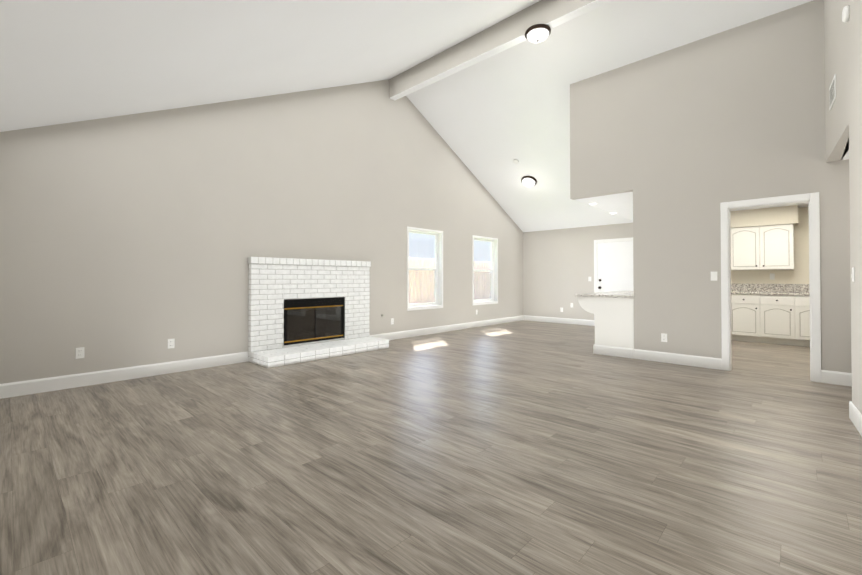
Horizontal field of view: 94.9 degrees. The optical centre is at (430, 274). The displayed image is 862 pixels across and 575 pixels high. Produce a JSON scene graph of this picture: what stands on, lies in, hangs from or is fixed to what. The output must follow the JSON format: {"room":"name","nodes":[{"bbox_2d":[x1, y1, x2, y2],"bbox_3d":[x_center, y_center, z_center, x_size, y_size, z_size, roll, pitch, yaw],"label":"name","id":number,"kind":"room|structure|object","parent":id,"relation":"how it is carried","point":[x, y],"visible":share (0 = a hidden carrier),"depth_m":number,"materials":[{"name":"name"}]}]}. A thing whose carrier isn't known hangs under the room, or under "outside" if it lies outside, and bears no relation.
{"room":"living room","nodes":[
{"label":"living room","id":0,"kind":"room"},
{"bbox_2d":[0,80,522,383],"bbox_3d":[-0.943,-1.300,7.398,0.150,5.070,10.450,-1,-1,43],"label":"wall","id":1,"kind":"structure","parent":0,"point":[107,266],"depth_m":5.19,"materials":[{"name":"paint"}]},
{"bbox_2d":[75,347,83,358],"bbox_3d":[-3.761,0.842,4.239,0.008,0.116,0.072,-1,-1,43],"label":"electrical outlet","id":2,"kind":"object","parent":1,"relation":"attached to","point":[79,352],"visible":1,"depth_m":4.24,"materials":[{"name":"plastic"}]},
{"bbox_2d":[0,351,247,398],"bbox_3d":[-3.451,1.135,4.564,0.015,0.140,2.623,-1,-1,43],"label":"baseboard","id":3,"kind":"structure","parent":1,"relation":"attached to","point":[19,388],"depth_m":4.43,"materials":[{"name":"paint"}]},
{"bbox_2d":[168,339,174,348],"bbox_3d":[-3.188,0.848,4.853,0.008,0.116,0.072,-1,-1,43],"label":"electrical outlet","id":4,"kind":"object","parent":1,"relation":"attached to","point":[171,343],"visible":1,"depth_m":4.85,"materials":[{"name":"plastic"}]},
{"bbox_2d":[407,226,442,310],"bbox_3d":[-0.153,-0.111,8.214,0.163,1.660,1.070,-1,-1,43],"label":"window","id":5,"kind":"structure","parent":1,"relation":"in","point":[438,279],"depth_m":8.40,"materials":[{"name":"plastic"}]},
{"bbox_2d":[370,315,523,339],"bbox_3d":[0.717,1.183,9.028,0.015,0.140,5.463,-1,-1,43],"label":"baseboard","id":6,"kind":"structure","parent":1,"relation":"attached to","point":[418,332],"depth_m":8.56,"materials":[{"name":"paint"}]},
{"bbox_2d":[472,235,497,304],"bbox_3d":[1.294,-0.094,9.764,0.163,1.660,1.070,-1,-1,43],"label":"window","id":7,"kind":"structure","parent":1,"relation":"in","point":[493,285],"depth_m":9.96,"materials":[{"name":"plastic"}]},
{"bbox_2d":[389,0,612,99],"bbox_3d":[1.470,-3.554,5.463,6.050,0.404,0.142,-1,-1,43],"label":"ridge beam","id":8,"kind":"structure","parent":1,"relation":"attached to","point":[504,34],"depth_m":5.96,"materials":[{"name":"paint"}]},
{"bbox_2d":[525,24,550,42],"bbox_3d":[1.474,-3.282,5.457,0.350,0.139,0.350,-1,-1,43],"label":"light","id":9,"kind":"object","parent":8,"relation":"attached to","point":[537,33],"visible":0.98,"depth_m":5.37,"materials":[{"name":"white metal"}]},
{"bbox_2d":[0,0,540,131],"bbox_3d":[0.181,-2.568,2.826,8.350,2.892,5.580,-1,-1,43],"label":"ceiling slope","id":10,"kind":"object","parent":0,"point":[65,61],"visible":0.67,"depth_m":3.62,"materials":[{"name":"paint"}]},
{"bbox_2d":[0,320,861,574],"bbox_3d":[1.934,1.256,4.685,8.020,0.100,10.450,-1,-1,43],"label":"floor","id":11,"kind":"structure","parent":0,"point":[524,447],"depth_m":2.44,"materials":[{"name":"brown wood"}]},
{"bbox_2d":[247,257,388,367],"bbox_3d":[-1.788,0.493,6.225,1.052,1.460,2.084,-1,-1,43],"label":"fireplace","id":12,"kind":"object","parent":11,"relation":"on","point":[302,310],"visible":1,"depth_m":6.02,"materials":[{"name":"brick"}]},
{"bbox_2d":[594,295,633,358],"bbox_3d":[3.539,0.794,6.792,0.558,0.870,2.385,-1,-1,43],"label":"base cabinet","id":13,"kind":"object","parent":11,"relation":"on","point":[613,311],"depth_m":5.92,"materials":[{"name":"paint"}]},
{"bbox_2d":[582,291,633,298],"bbox_3d":[3.435,0.340,6.912,0.868,0.040,2.420,-1,-1,43],"label":"countertop","id":14,"kind":"structure","parent":13,"relation":"on","point":[621,294],"depth_m":6.19,"materials":[{"name":"white stone"}]},
{"bbox_2d":[731,293,733,339],"bbox_3d":[5.622,0.804,7.761,0.512,0.870,0.614,-1,-1,43],"label":"base cabinet","id":15,"kind":"object","parent":11,"relation":"on","point":[732,294],"depth_m":7.36,"materials":[{"name":"paint"}]},
{"bbox_2d":[734,293,765,342],"bbox_3d":[5.936,0.801,7.468,0.572,0.870,0.614,-1,-1,43],"label":"base cabinet","id":16,"kind":"object","parent":11,"relation":"on","point":[749,308],"depth_m":7.19,"materials":[{"name":"paint"}]},
{"bbox_2d":[766,293,801,345],"bbox_3d":[6.273,0.798,7.154,0.572,0.870,0.614,-1,-1,43],"label":"base cabinet","id":17,"kind":"object","parent":11,"relation":"on","point":[783,310],"depth_m":6.87,"materials":[{"name":"paint"}]},
{"bbox_2d":[802,293,809,346],"bbox_3d":[6.609,0.795,6.840,0.572,0.870,0.614,-1,-1,43],"label":"base cabinet","id":18,"kind":"object","parent":11,"relation":"on","point":[805,296],"depth_m":6.69,"materials":[{"name":"paint"}]},
{"bbox_2d":[523,223,632,319],"bbox_3d":[5.448,-0.038,8.463,8.020,2.570,0.150,-1,-1,43],"label":"wall","id":19,"kind":"structure","parent":0,"point":[558,267],"depth_m":10.29,"materials":[{"name":"paint"}]},
{"bbox_2d":[524,315,593,325],"bbox_3d":[3.285,1.197,10.357,1.955,0.140,0.015,-1,-1,43],"label":"baseboard","id":20,"kind":"structure","parent":19,"relation":"attached to","point":[561,320],"depth_m":10.28,"materials":[{"name":"paint"}]},
{"bbox_2d":[594,237,632,325],"bbox_3d":[4.382,0.204,9.341,1.050,2.105,0.018,-1,-1,43],"label":"door frame","id":21,"kind":"structure","parent":19,"relation":"attached to","point":[595,254],"depth_m":9.65,"materials":[{"name":"paint"}]},
{"bbox_2d":[597,241,633,292],"bbox_3d":[4.358,0.239,9.315,0.894,2.019,0.085,-1,-1,43],"label":"back door","id":22,"kind":"structure","parent":19,"relation":"in","point":[614,266],"depth_m":9.36,"materials":[{"name":"paint"}]},
{"bbox_2d":[731,229,733,269],"bbox_3d":[5.710,-0.484,7.884,0.512,0.810,0.334,-1,-1,43],"label":"upper cabinet","id":23,"kind":"object","parent":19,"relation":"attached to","point":[732,230],"depth_m":7.59,"materials":[{"name":"paint"}]},
{"bbox_2d":[734,225,793,269],"bbox_3d":[6.172,-0.489,7.453,0.976,0.810,0.334,-1,-1,43],"label":"upper cabinet","id":24,"kind":"object","parent":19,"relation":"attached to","point":[762,238],"depth_m":7.27,"materials":[{"name":"paint"}]},
{"bbox_2d":[731,285,808,292],"bbox_3d":[6.815,0.247,7.059,3.830,0.150,0.020,-1,-1,43],"label":"backsplash","id":25,"kind":"structure","parent":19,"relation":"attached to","point":[737,288],"depth_m":7.39,"materials":[{"name":"grey stone"}]},
{"bbox_2d":[406,0,812,231],"bbox_3d":[3.849,-2.519,6.755,8.350,2.904,5.170,-1,-1,43],"label":"ceiling slope","id":26,"kind":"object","parent":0,"point":[491,119],"depth_m":7.01,"materials":[{"name":"paint"}]},
{"bbox_2d":[521,176,536,186],"bbox_3d":[2.211,-2.092,8.930,0.350,0.215,0.320,-1,-1,43],"label":"ceiling light","id":27,"kind":"object","parent":26,"relation":"attached to","point":[528,181],"visible":1,"depth_m":8.84,"materials":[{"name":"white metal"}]},
{"bbox_2d":[575,192,808,219],"bbox_3d":[5.288,-1.278,6.129,4.810,0.100,3.500,-1,-1,43],"label":"ceiling soffit","id":28,"kind":"structure","parent":0,"point":[621,204],"depth_m":6.90,"materials":[{"name":"paint"}]},
{"bbox_2d":[570,0,851,372],"bbox_3d":[4.053,-0.962,4.803,4.810,4.338,0.120,-1,-1,43],"label":"wall","id":29,"kind":"structure","parent":0,"point":[682,143],"depth_m":5.16,"materials":[{"name":"paint"}]},
{"bbox_2d":[661,333,666,341],"bbox_3d":[3.223,0.875,5.469,0.072,0.116,0.008,-1,-1,43],"label":"outlet","id":30,"kind":"object","parent":29,"relation":"attached to","point":[663,337],"visible":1,"depth_m":5.47,"materials":[{"name":"plastic"}]},
{"bbox_2d":[634,349,721,369],"bbox_3d":[3.314,1.144,5.377,1.035,0.140,0.015,-1,-1,43],"label":"baseboard","id":31,"kind":"structure","parent":29,"relation":"attached to","point":[692,360],"depth_m":5.33,"materials":[{"name":"paint"}]},
{"bbox_2d":[711,272,716,280],"bbox_3d":[3.639,0.021,5.088,0.072,0.116,0.012,-1,-1,43],"label":"light switch","id":32,"kind":"object","parent":29,"relation":"attached to","point":[713,276],"visible":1,"depth_m":5.09,"materials":[{"name":"plastic"}]},
{"bbox_2d":[720,192,820,381],"bbox_3d":[4.061,0.145,4.770,0.900,2.125,0.138,-1,-1,43],"label":"door frame","id":33,"kind":"structure","parent":29,"relation":"attached to","point":[813,198],"depth_m":4.58,"materials":[{"name":"paint"}]},
{"bbox_2d":[821,370,851,385],"bbox_3d":[5.058,1.126,3.750,1.935,0.140,0.015,-1,-1,43],"label":"baseboard","id":34,"kind":"structure","parent":29,"relation":"attached to","point":[837,378],"depth_m":4.32,"materials":[{"name":"paint"}]},
{"bbox_2d":[731,207,808,283],"bbox_3d":[6.642,0.009,7.243,4.370,2.450,0.004,-1,-1,43],"label":"wall","id":35,"kind":"structure","parent":0,"point":[799,274],"depth_m":7.22,"materials":[{"name":"beige paint"}]},
{"bbox_2d":[730,205,797,228],"bbox_3d":[5.930,-1.051,7.664,1.730,0.318,0.364,-1,-1,43],"label":"soffit","id":36,"kind":"object","parent":35,"relation":"attached to","point":[785,215],"depth_m":7.25,"materials":[{"name":"paint"}]},
{"bbox_2d":[824,0,861,413],"bbox_3d":[2.312,-1.360,1.786,0.120,5.070,6.693,-1,-1,40],"label":"wall","id":37,"kind":"structure","parent":0,"point":[843,63],"depth_m":3.22,"materials":[{"name":"paint"}]},
{"bbox_2d":[829,74,835,109],"bbox_3d":[4.015,-1.816,3.957,0.009,0.230,0.381,-1,-1,40],"label":"air vent","id":38,"kind":"object","parent":37,"relation":"in","point":[832,93],"visible":1,"depth_m":3.93,"materials":[{"name":"plastic"}]},
{"bbox_2d":[842,5,849,22],"bbox_3d":[3.438,-2.159,3.281,0.034,0.124,0.124,-1,-1,40],"label":"smoke detector","id":39,"kind":"object","parent":37,"relation":"attached to","point":[845,13],"visible":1,"depth_m":3.25,"materials":[{"name":"plastic"}]},
{"bbox_2d":[851,267,854,281],"bbox_3d":[3.384,0.000,3.173,0.014,0.116,0.072,-1,-1,43],"label":"light switch","id":40,"kind":"object","parent":37,"relation":"attached to","point":[853,274],"visible":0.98,"depth_m":3.15,"materials":[{"name":"plastic"}]},
{"bbox_2d":[849,401,861,435],"bbox_3d":[1.859,1.100,1.316,0.329,0.140,5.123,-1,-1,43],"label":"baseboard","id":41,"kind":"structure","parent":37,"relation":"attached to","point":[855,415],"depth_m":3.08,"materials":[{"name":"paint"}]},
{"bbox_2d":[842,143,848,159],"bbox_3d":[4.596,-1.310,3.156,1.764,0.100,1.550,-1,-1,43],"label":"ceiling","id":42,"kind":"structure","parent":0,"point":[846,157],"depth_m":4.16,"materials":[{"name":"paint"}]},
{"label":"outside","id":43,"kind":"structure","parent":0,"visible":0},
{"bbox_3d":[-13.272,1.433,19.257,34.100,0.100,70.000,-1,-1,43],"label":"ground","id":44,"kind":"structure","parent":43,"visible":0},
{"bbox_2d":[409,257,490,303],"bbox_3d":[-2.480,0.338,10.636,0.060,1.865,20.111,-1,-1,43],"label":"fence","id":45,"kind":"object","parent":44,"relation":"on","point":[421,263],"depth_m":13.18,"materials":[{"name":"brown wood"}]}
]}

